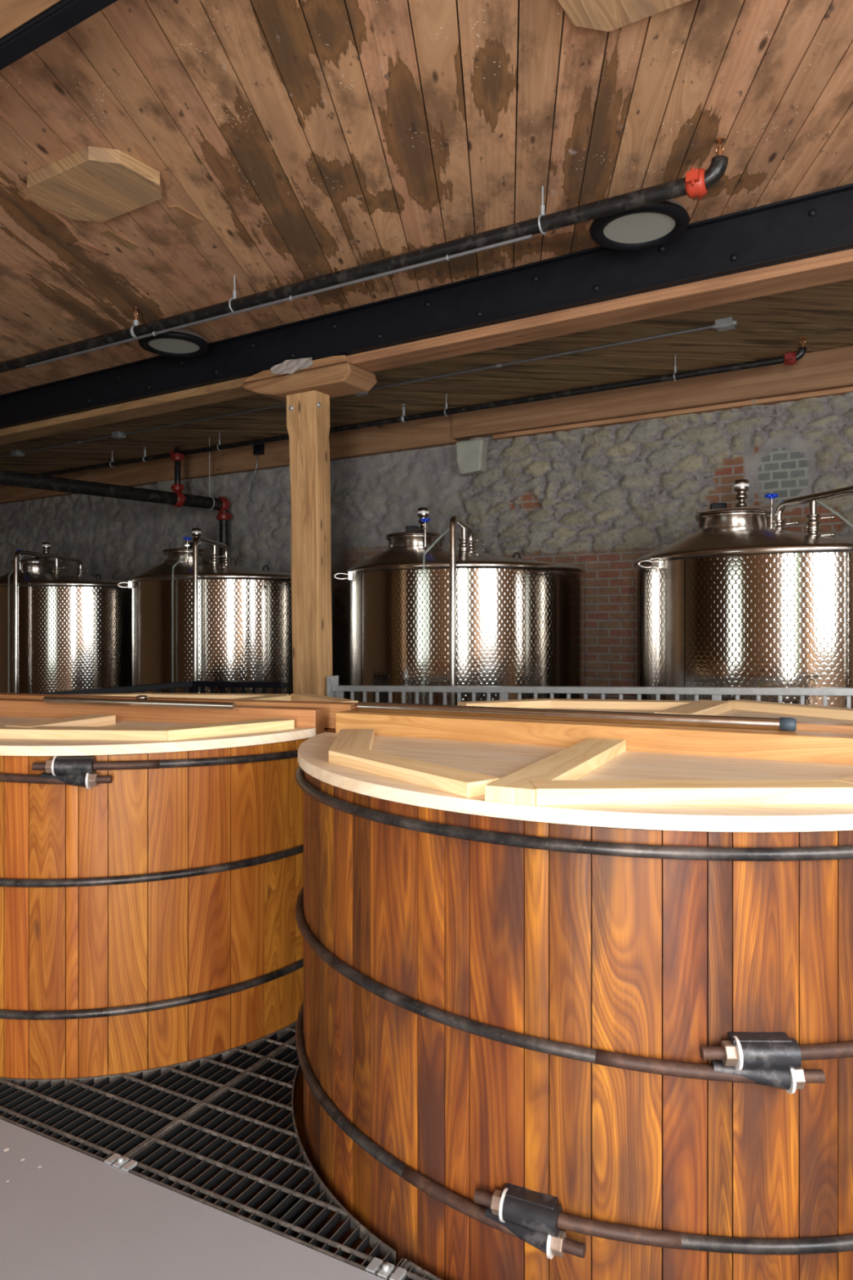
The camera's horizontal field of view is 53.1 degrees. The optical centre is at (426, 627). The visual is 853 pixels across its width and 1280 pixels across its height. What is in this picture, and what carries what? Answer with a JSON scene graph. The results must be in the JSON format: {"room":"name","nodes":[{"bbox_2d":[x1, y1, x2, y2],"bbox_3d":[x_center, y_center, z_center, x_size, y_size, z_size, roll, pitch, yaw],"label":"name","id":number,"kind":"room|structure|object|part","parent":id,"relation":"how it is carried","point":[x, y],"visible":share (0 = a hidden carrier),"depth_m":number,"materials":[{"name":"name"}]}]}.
{"room":"processing plant","nodes":[
{"label":"processing plant","id":0,"kind":"room"},
{"bbox_2d":[0,1119,385,1279],"bbox_3d":[0.000,1.730,0.000,32.001,0.120,32.000,0,0,28],"label":"floor","id":1,"kind":"structure","parent":0,"point":[66,1213],"depth_m":2.35,"materials":[{"name":"grey paint"}]},
{"bbox_2d":[0,542,132,693],"bbox_3d":[-3.880,0.369,9.520,1.912,2.602,1.912,0,0,41],"label":"tank","id":2,"kind":"object","parent":1,"relation":"on","point":[60,631],"visible":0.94,"depth_m":8.65,"materials":[{"name":"silver metal"}]},
{"bbox_3d":[-4.280,-0.723,9.320,0.466,0.034,0.466,0,0,0],"label":"manway lid","id":3,"kind":"part","parent":2,"relation":"part of","materials":[{"name":"silver metal"}]},
{"bbox_3d":[-4.280,-0.750,9.320,0.035,0.014,0.457,0,0,16],"label":"clamp arm","id":4,"kind":"part","parent":2,"relation":"part of","materials":[{"name":"silver metal"}]},
{"bbox_2d":[0,1021,296,1165],"bbox_3d":[-0.942,1.686,3.776,0.994,0.034,2.014,0,0,28],"label":"floor grating","id":5,"kind":"structure","parent":1,"relation":"on","point":[99,1117],"depth_m":3.04,"materials":[{"name":"grey metal"}]},
{"bbox_3d":[-1.395,1.674,2.923,0.986,0.010,0.006,0,0,28],"label":"cross rod","id":6,"kind":"part","parent":5,"relation":"part of","materials":[{"name":"grey metal"}]},
{"bbox_3d":[-1.253,1.674,2.981,0.789,0.010,0.006,0,0,28],"label":"cross rod","id":7,"kind":"part","parent":5,"relation":"part of","materials":[{"name":"grey metal"}]},
{"bbox_3d":[-1.089,1.674,3.028,0.544,0.010,0.006,0,0,28],"label":"cross rod","id":8,"kind":"part","parent":5,"relation":"part of","materials":[{"name":"grey metal"}]},
{"bbox_3d":[-0.968,1.674,3.097,0.395,0.010,0.006,0,0,28],"label":"cross rod","id":9,"kind":"part","parent":5,"relation":"part of","materials":[{"name":"grey metal"}]},
{"bbox_3d":[-0.865,1.674,3.176,0.288,0.010,0.006,0,0,28],"label":"cross rod","id":10,"kind":"part","parent":5,"relation":"part of","materials":[{"name":"grey metal"}]},
{"bbox_3d":[-0.775,1.674,3.261,0.208,0.010,0.006,0,0,28],"label":"cross rod","id":11,"kind":"part","parent":5,"relation":"part of","materials":[{"name":"grey metal"}]},
{"bbox_3d":[-0.693,1.674,3.352,0.149,0.010,0.006,0,0,28],"label":"cross rod","id":12,"kind":"part","parent":5,"relation":"part of","materials":[{"name":"grey metal"}]},
{"bbox_3d":[-0.619,1.674,3.446,0.107,0.010,0.006,0,0,28],"label":"cross rod","id":13,"kind":"part","parent":5,"relation":"part of","materials":[{"name":"grey metal"}]},
{"bbox_3d":[-0.552,1.674,3.544,0.080,0.010,0.006,0,0,28],"label":"cross rod","id":14,"kind":"part","parent":5,"relation":"part of","materials":[{"name":"grey metal"}]},
{"bbox_2d":[31,680,285,694],"bbox_3d":[-1.916,1.027,6.208,1.800,1.286,0.612,0,0,-6],"label":"railing","id":15,"kind":"object","parent":1,"relation":"on","point":[193,686],"visible":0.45,"depth_m":6.23,"materials":[{"name":"black metal"}]},
{"bbox_3d":[-2.263,0.456,6.173,1.200,0.096,0.050,0,0,-33],"label":"rail","id":16,"kind":"part","parent":15,"relation":"part of","materials":[{"name":"black metal"}]},
{"bbox_3d":[-1.775,1.063,6.495,0.050,1.214,0.050,0,0,32],"label":"post","id":17,"kind":"part","parent":15,"relation":"part of","materials":[{"name":"black metal"}]},
{"bbox_3d":[-1.397,0.419,6.258,0.924,0.071,0.050,0,0,32],"label":"rail","id":18,"kind":"part","parent":15,"relation":"part of","materials":[{"name":"grey metal"}]},
{"bbox_2d":[116,528,334,695],"bbox_3d":[-1.845,0.369,8.240,1.912,2.602,1.912,0,0,45],"label":"tank","id":19,"kind":"object","parent":1,"relation":"on","point":[196,617],"visible":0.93,"depth_m":7.37,"materials":[{"name":"silver metal"}]},
{"bbox_3d":[-2.245,-0.723,8.040,0.466,0.034,0.466,0,0,0],"label":"manway lid","id":20,"kind":"part","parent":19,"relation":"part of","materials":[{"name":"silver metal"}]},
{"bbox_3d":[-2.193,-0.811,7.830,0.077,0.032,0.078,0,0,0],"label":"knob","id":21,"kind":"part","parent":19,"relation":"part of","materials":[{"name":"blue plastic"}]},
{"bbox_2d":[120,1037,407,1279],"bbox_3d":[-0.058,1.686,3.306,1.000,0.034,2.014,0,0,28],"label":"floor grating","id":22,"kind":"structure","parent":1,"relation":"on","point":[162,1138],"depth_m":2.68,"materials":[{"name":"grey metal"}]},
{"bbox_2d":[104,1152,137,1172],"bbox_3d":[-0.952,1.669,2.658,0.097,0.034,0.045,0,0,28],"label":"clip","id":23,"kind":"object","parent":22,"relation":"attached to","point":[122,1161],"visible":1,"depth_m":2.65,"materials":[{"name":"metal"}]},
{"bbox_3d":[-0.595,1.674,2.765,0.550,0.010,0.006,0,0,28],"label":"cross rod","id":24,"kind":"part","parent":22,"relation":"part of","materials":[{"name":"grey metal"}]},
{"bbox_3d":[-0.559,1.674,2.613,0.757,0.010,0.006,0,0,28],"label":"cross rod","id":25,"kind":"part","parent":22,"relation":"part of","materials":[{"name":"grey metal"}]},
{"bbox_3d":[-0.603,1.674,2.903,0.407,0.010,0.006,0,0,28],"label":"cross rod","id":26,"kind":"part","parent":22,"relation":"part of","materials":[{"name":"grey metal"}]},
{"bbox_3d":[-0.596,1.674,3.033,0.298,0.010,0.006,0,0,28],"label":"cross rod","id":27,"kind":"part","parent":22,"relation":"part of","materials":[{"name":"grey metal"}]},
{"bbox_3d":[-0.511,1.674,2.453,0.992,0.010,0.006,0,0,28],"label":"cross rod","id":28,"kind":"part","parent":22,"relation":"part of","materials":[{"name":"grey metal"}]},
{"bbox_3d":[-0.578,1.674,3.157,0.213,0.010,0.006,0,0,28],"label":"cross rod","id":29,"kind":"part","parent":22,"relation":"part of","materials":[{"name":"grey metal"}]},
{"bbox_3d":[-0.552,1.674,3.277,0.146,0.010,0.006,0,0,28],"label":"cross rod","id":30,"kind":"part","parent":22,"relation":"part of","materials":[{"name":"grey metal"}]},
{"bbox_3d":[-0.519,1.674,3.393,0.096,0.010,0.006,0,0,28],"label":"cross rod","id":31,"kind":"part","parent":22,"relation":"part of","materials":[{"name":"grey metal"}]},
{"bbox_2d":[365,1257,406,1279],"bbox_3d":[-0.105,1.669,2.212,0.097,0.034,0.045,0,0,28],"label":"clip","id":32,"kind":"object","parent":22,"relation":"attached to","point":[375,1264],"visible":1,"depth_m":2.21,"materials":[{"name":"metal"}]},
{"bbox_2d":[286,390,332,696],"bbox_3d":[-0.793,0.033,5.853,0.315,3.275,0.182,0,0,32],"label":"timber post","id":33,"kind":"object","parent":1,"relation":"on","point":[308,413],"visible":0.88,"depth_m":5.79,"materials":[{"name":"brown wood"}]},
{"bbox_2d":[241,355,377,402],"bbox_3d":[-0.832,-1.690,5.844,0.964,0.197,0.351,0,0,32],"label":"post cap","id":34,"kind":"object","parent":33,"relation":"on","point":[334,376],"visible":0.99,"depth_m":5.69,"materials":[{"name":"brown wood"}]},
{"bbox_2d":[402,1260,441,1279],"bbox_3d":[0.419,1.686,2.067,0.998,0.034,0.274,0,0,28],"label":"floor grating","id":35,"kind":"structure","parent":1,"relation":"on","point":[414,1272],"depth_m":2.21,"materials":[{"name":"grey metal"}]},
{"bbox_3d":[0.375,1.674,1.983,0.990,0.010,0.006,0,0,28],"label":"cross rod","id":36,"kind":"part","parent":35,"relation":"part of","materials":[{"name":"grey metal"}]},
{"bbox_2d":[333,507,586,705],"bbox_3d":[0.315,0.369,6.890,1.912,2.602,1.912,0,0,45],"label":"tank","id":37,"kind":"object","parent":1,"relation":"on","point":[421,611],"visible":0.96,"depth_m":6.06,"materials":[{"name":"silver metal"}]},
{"bbox_3d":[-0.085,-0.723,6.690,0.466,0.034,0.466,0,0,0],"label":"manway lid","id":38,"kind":"part","parent":37,"relation":"part of","materials":[{"name":"silver metal"}]},
{"bbox_3d":[-0.085,-0.750,6.690,0.035,0.014,0.475,0,0,-19],"label":"clamp arm","id":39,"kind":"part","parent":37,"relation":"part of","materials":[{"name":"silver metal"}]},
{"bbox_3d":[-0.008,-0.811,6.475,0.077,0.032,0.078,0,0,0],"label":"knob","id":40,"kind":"part","parent":37,"relation":"part of","materials":[{"name":"blue plastic"}]},
{"bbox_2d":[326,675,852,708],"bbox_3d":[0.781,0.978,4.893,3.355,1.385,0.120,0,0,32],"label":"railing","id":41,"kind":"object","parent":1,"relation":"on","point":[333,689],"visible":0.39,"depth_m":4.80,"materials":[{"name":"metal"}]},
{"bbox_3d":[-0.636,0.410,5.780,0.012,0.160,0.120,0,0,32],"label":"fixing plate","id":42,"kind":"part","parent":41,"relation":"part of","materials":[{"name":"metal"}]},
{"bbox_3d":[-0.583,1.050,5.748,0.046,1.240,0.030,0,0,32],"label":"post","id":43,"kind":"part","parent":41,"relation":"part of","materials":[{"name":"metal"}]},
{"bbox_3d":[0.464,1.030,5.091,0.046,1.281,0.030,0,0,32],"label":"post","id":44,"kind":"part","parent":41,"relation":"part of","materials":[{"name":"metal"}]},
{"bbox_3d":[0.788,0.359,4.888,3.337,0.147,0.045,0,0,32],"label":"rail","id":45,"kind":"part","parent":41,"relation":"part of","materials":[{"name":"metal"}]},
{"bbox_3d":[1.510,1.009,4.435,0.046,1.321,0.030,0,0,32],"label":"post","id":46,"kind":"part","parent":41,"relation":"part of","materials":[{"name":"metal"}]},
{"bbox_2d":[634,479,852,708],"bbox_3d":[2.350,0.369,5.620,1.912,2.602,1.912,0,0,-44],"label":"tank","id":47,"kind":"object","parent":1,"relation":"on","point":[738,601],"visible":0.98,"depth_m":4.89,"materials":[{"name":"silver metal"}]},
{"bbox_3d":[1.950,-0.723,5.420,0.466,0.034,0.466,0,0,0],"label":"manway lid","id":48,"kind":"part","parent":47,"relation":"part of","materials":[{"name":"silver metal"}]},
{"bbox_3d":[1.950,-0.750,5.420,0.480,0.014,0.035,0,0,34],"label":"clamp arm","id":49,"kind":"part","parent":47,"relation":"part of","materials":[{"name":"silver metal"}]},
{"bbox_3d":[2.142,-0.811,5.290,0.077,0.032,0.078,0,0,0],"label":"knob","id":50,"kind":"part","parent":47,"relation":"part of","materials":[{"name":"blue plastic"}]},
{"bbox_2d":[246,1179,303,1237],"bbox_3d":[0.920,2.132,3.010,8.200,0.675,2.620,0,0,28],"label":"floor","id":51,"kind":"structure","parent":0,"point":[286,1195],"depth_m":3.46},
{"bbox_2d":[0,693,355,1217],"bbox_3d":[-1.413,1.347,4.189,2.178,2.047,2.194,0,0,0],"label":"wooden vat","id":52,"kind":"object","parent":51,"relation":"on","point":[148,920],"depth_m":3.24,"materials":[{"name":"orange wood"}]},
{"bbox_3d":[-1.467,0.557,3.142,0.318,0.042,0.042,0,0,5],"label":"rod","id":53,"kind":"part","parent":52,"relation":"part of","materials":[{"name":"brown metal"}]},
{"bbox_3d":[-1.414,0.509,3.122,0.049,0.028,0.029,0,0,-6],"label":"rod","id":54,"kind":"part","parent":52,"relation":"part of","materials":[{"name":"brown metal"}]},
{"bbox_2d":[51,755,57,776],"bbox_3d":[-1.360,0.509,3.128,0.007,0.072,0.072,0,0,-6],"label":"washer","id":55,"kind":"object","parent":52,"relation":"in","point":[54,761],"depth_m":3.10,"materials":[{"name":"metal"}]},
{"bbox_2d":[85,773,91,789],"bbox_3d":[-1.242,0.561,3.140,0.007,0.072,0.072,0,0,-6],"label":"washer","id":56,"kind":"object","parent":52,"relation":"in","point":[88,775],"depth_m":3.12,"materials":[{"name":"metal"}]},
{"bbox_3d":[-1.188,0.561,3.146,0.049,0.028,0.029,0,0,-6],"label":"rod","id":57,"kind":"part","parent":52,"relation":"part of","materials":[{"name":"brown metal"}]},
{"bbox_3d":[-1.159,0.513,3.174,0.318,0.042,0.042,0,0,-17],"label":"rod","id":58,"kind":"part","parent":52,"relation":"part of","materials":[{"name":"brown metal"}]},
{"bbox_2d":[42,696,236,710],"bbox_3d":[-1.311,0.341,3.849,1.016,0.032,0.032,0,0,19],"label":"tube","id":59,"kind":"object","parent":52,"relation":"on","point":[51,700],"visible":1,"depth_m":3.82,"materials":[{"name":"silver metal"}]},
{"bbox_3d":[-1.353,0.340,4.059,0.056,0.034,0.056,0,0,0],"label":"pull knob","id":60,"kind":"part","parent":52,"relation":"part of","materials":[{"name":"silver metal"}]},
{"bbox_2d":[0,714,315,755],"bbox_3d":[-1.611,0.433,3.582,2.111,0.080,0.854,0,0,17],"label":"lid","id":61,"kind":"object","parent":52,"relation":"on","point":[91,734],"visible":0.98,"depth_m":3.31,"materials":[{"name":"brown wood"}]},
{"bbox_2d":[77,692,358,702],"bbox_3d":[-1.244,0.430,4.809,2.129,0.087,0.902,0,0,17],"label":"lid","id":62,"kind":"object","parent":52,"relation":"on","point":[300,696],"visible":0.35,"depth_m":4.91,"materials":[{"name":"brown wood"}]},
{"bbox_2d":[295,709,852,1279],"bbox_3d":[0.770,1.362,3.187,2.496,2.017,2.533,0,0,0],"label":"wooden vat","id":63,"kind":"object","parent":51,"relation":"on","point":[526,1050],"visible":0.83,"depth_m":2.06,"materials":[{"name":"brown wood"}]},
{"bbox_3d":[0.090,1.466,2.179,0.312,0.042,0.239,0,0,0],"label":"rod","id":64,"kind":"part","parent":63,"relation":"part of","materials":[{"name":"brown metal"}]},
{"bbox_3d":[0.145,1.418,2.118,0.049,0.028,0.029,0,0,25],"label":"rod","id":65,"kind":"part","parent":63,"relation":"part of","materials":[{"name":"metal"}]},
{"bbox_2d":[498,1187,507,1222],"bbox_3d":[0.194,1.418,2.095,0.007,0.072,0.072,0,0,25],"label":"washer","id":66,"kind":"object","parent":63,"relation":"in","point":[503,1192],"depth_m":2.07,"materials":[{"name":"metal"}]},
{"bbox_2d":[546,1235,554,1259],"bbox_3d":[0.301,1.470,2.044,0.007,0.072,0.072,0,0,25],"label":"washer","id":67,"kind":"object","parent":63,"relation":"in","point":[549,1238],"depth_m":2.02,"materials":[{"name":"metal"}]},
{"bbox_2d":[351,701,796,731],"bbox_3d":[0.472,0.331,3.229,1.703,0.047,0.047,0,0,24],"label":"tube","id":68,"kind":"object","parent":63,"relation":"on","point":[787,724],"visible":1,"depth_m":3.15,"materials":[{"name":"brushed stainless steel"},{"name":"dark grey rubber"}]},
{"bbox_3d":[0.350,1.470,2.021,0.049,0.028,0.029,0,0,25],"label":"rod","id":69,"kind":"part","parent":63,"relation":"part of","materials":[{"name":"brown metal"}]},
{"bbox_2d":[297,728,852,832],"bbox_3d":[0.483,0.433,2.562,2.442,0.081,1.071,0,0,24],"label":"lid","id":70,"kind":"object","parent":63,"relation":"on","point":[596,782],"visible":1,"depth_m":2.25,"materials":[{"name":"brown wood"}]},
{"bbox_3d":[0.413,1.422,2.022,0.367,0.042,0.044,0,0,14],"label":"rod","id":71,"kind":"part","parent":63,"relation":"part of","materials":[{"name":"brown metal"}]},
{"bbox_2d":[457,698,852,723],"bbox_3d":[1.112,0.417,3.924,2.419,0.112,1.052,0,0,25],"label":"lid","id":72,"kind":"object","parent":63,"relation":"on","point":[736,708],"visible":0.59,"depth_m":4.10,"materials":[{"name":"brown wood"}]},
{"bbox_3d":[1.094,0.438,3.887,2.419,0.070,0.970,0,0,25],"label":"lid panel","id":73,"kind":"part","parent":72,"relation":"part of","materials":[{"name":"brown wood"}]},
{"bbox_3d":[0.580,1.024,1.984,0.367,0.042,0.044,0,0,11],"label":"rod","id":74,"kind":"part","parent":63,"relation":"part of","materials":[{"name":"brown metal"}]},
{"bbox_3d":[0.656,0.976,1.956,0.049,0.028,0.029,0,0,0],"label":"rod","id":75,"kind":"part","parent":63,"relation":"part of","materials":[{"name":"brown metal"}]},
{"bbox_2d":[733,1035,743,1071],"bbox_3d":[0.710,0.976,1.956,0.007,0.072,0.072,0,0,0],"label":"washer","id":76,"kind":"object","parent":63,"relation":"in","point":[738,1041],"depth_m":1.94,"materials":[{"name":"metal"}]},
{"bbox_2d":[786,1068,796,1093],"bbox_3d":[0.829,1.028,1.954,0.007,0.072,0.072,0,0,0],"label":"washer","id":77,"kind":"object","parent":63,"relation":"in","point":[791,1073],"depth_m":1.93,"materials":[{"name":"metal"}]},
{"bbox_3d":[0.883,1.028,1.954,0.049,0.028,0.029,0,0,0],"label":"rod","id":78,"kind":"part","parent":63,"relation":"part of","materials":[{"name":"brown metal"}]},
{"bbox_3d":[0.939,0.980,1.981,0.367,0.042,0.044,0,0,-10],"label":"rod","id":79,"kind":"part","parent":63,"relation":"part of","materials":[{"name":"brown metal"}]},
{"bbox_2d":[0,0,852,474],"bbox_3d":[-2.043,-2.073,3.907,25.819,0.054,9.850,0,0,32],"label":"ceiling","id":80,"kind":"structure","parent":0,"point":[308,139],"depth_m":3.73,"materials":[{"name":"brown wood"}]},
{"bbox_2d":[0,0,117,70],"bbox_3d":[-3.615,-1.898,3.883,15.550,0.300,0.380,0,0,32],"label":"ceiling beam","id":81,"kind":"structure","parent":80,"relation":"attached to","point":[25,25],"depth_m":2.47,"materials":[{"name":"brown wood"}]},
{"bbox_2d":[26,146,161,222],"bbox_3d":[-1.520,-2.020,3.916,0.617,0.060,0.396,0,0,32],"label":"block","id":82,"kind":"object","parent":80,"relation":"attached to","point":[92,184],"visible":1,"depth_m":3.85,"materials":[{"name":"brown wood"}]},
{"bbox_2d":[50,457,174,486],"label":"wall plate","id":83,"kind":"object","parent":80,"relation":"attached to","point":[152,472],"depth_m":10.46,"materials":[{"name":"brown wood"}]},
{"bbox_2d":[0,437,231,564],"bbox_3d":[-4.120,-0.190,7.519,0.480,3.720,5.422,0,0,43],"label":"pipe","id":84,"kind":"object","parent":80,"relation":"hanging from","point":[178,499],"visible":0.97,"depth_m":8.57,"materials":[{"name":"black metal"}]},
{"bbox_2d":[0,403,284,457],"bbox_3d":[-3.556,-2.018,9.175,5.351,0.058,0.117,0,0,32],"label":"conduit","id":85,"kind":"object","parent":80,"relation":"attached to","point":[117,434],"visible":1,"depth_m":8.90,"materials":[{"name":"metal"}]},
{"bbox_2d":[137,328,209,357],"bbox_3d":[-1.708,-1.969,5.772,0.464,0.162,0.464,0,0,0],"label":"ceiling lamp","id":86,"kind":"object","parent":80,"relation":"attached to","point":[182,342],"visible":0.77,"depth_m":5.74,"materials":[{"name":"black metal"}]},
{"bbox_2d":[0,137,728,373],"bbox_3d":[-3.943,-1.935,6.668,12.129,0.230,0.154,0,0,31],"label":"pipe","id":87,"kind":"object","parent":80,"relation":"hanging from","point":[696,183],"visible":1,"depth_m":4.24,"materials":[{"name":"black metal"}]},
{"bbox_2d":[25,234,532,368],"bbox_3d":[-1.156,-1.823,4.976,3.850,0.028,0.030,0,0,31],"label":"conduit","id":88,"kind":"object","parent":87,"relation":"attached to","point":[447,257],"visible":1,"depth_m":4.68,"materials":[{"name":"metal"}]},
{"bbox_2d":[36,335,806,475],"bbox_3d":[-3.118,-1.947,9.554,13.606,0.206,0.156,0,0,32],"label":"pipe","id":89,"kind":"object","parent":80,"relation":"hanging from","point":[791,358],"visible":0.98,"depth_m":7.21,"materials":[{"name":"black metal"}]},
{"bbox_2d":[0,183,852,444],"bbox_3d":[-1.927,-1.879,6.576,15.550,0.339,0.344,0,0,32],"label":"ceiling beam","id":90,"kind":"structure","parent":80,"relation":"attached to","point":[805,241],"depth_m":4.95,"materials":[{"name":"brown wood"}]},
{"bbox_2d":[353,316,737,395],"bbox_3d":[0.710,-2.018,6.495,3.176,0.058,0.100,0,0,32],"label":"conduit","id":91,"kind":"object","parent":80,"relation":"attached to","point":[725,324],"visible":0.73,"depth_m":6.20,"materials":[{"name":"metal"}]},
{"bbox_2d":[557,0,691,31],"bbox_3d":[0.692,-2.020,2.571,0.617,0.060,0.396,0,0,32],"label":"block","id":92,"kind":"object","parent":80,"relation":"attached to","point":[608,15],"visible":1,"depth_m":2.76,"materials":[{"name":"brown wood"}]},
{"bbox_2d":[589,199,689,250],"bbox_3d":[1.014,-1.969,4.071,0.464,0.162,0.464,0,0,0],"label":"ceiling lamp","id":93,"kind":"object","parent":80,"relation":"attached to","point":[659,224],"visible":0.84,"depth_m":4.05,"materials":[{"name":"black paint"}]},
{"bbox_2d":[0,391,852,699],"bbox_3d":[-0.589,-0.190,8.661,15.800,3.720,0.126,0,0,32],"label":"wall","id":94,"kind":"structure","parent":0,"point":[599,500],"depth_m":7.59,"materials":[{"name":"stone"}]},
{"bbox_2d":[180,439,289,479],"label":"wall plate","id":95,"kind":"object","parent":94,"relation":"attached to","point":[242,459],"depth_m":9.55,"materials":[{"name":"brown wood"}]},
{"bbox_2d":[248,443,264,506],"bbox_3d":[-1.859,-1.663,9.305,0.181,0.690,0.066,0,0,32],"label":"cable box","id":96,"kind":"object","parent":95,"relation":"attached to","point":[258,449],"visible":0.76,"depth_m":9.27,"materials":[{"name":"black paint"}]},
{"bbox_2d":[455,439,488,475],"bbox_3d":[0.422,-1.576,7.944,0.288,0.308,0.130,0,0,32],"label":"corbel stone","id":97,"kind":"object","parent":94,"relation":"attached to","point":[472,455],"visible":1,"depth_m":7.88,"materials":[{"name":"stone"}]},
{"bbox_2d":[328,345,852,461],"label":"wooden beam","id":98,"kind":"structure","parent":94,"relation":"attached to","point":[823,373],"depth_m":7.13,"materials":[{"name":"brown wood"}]},
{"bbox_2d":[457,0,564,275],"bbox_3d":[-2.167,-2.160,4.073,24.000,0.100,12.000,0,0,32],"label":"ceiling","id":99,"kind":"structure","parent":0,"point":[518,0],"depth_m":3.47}
]}

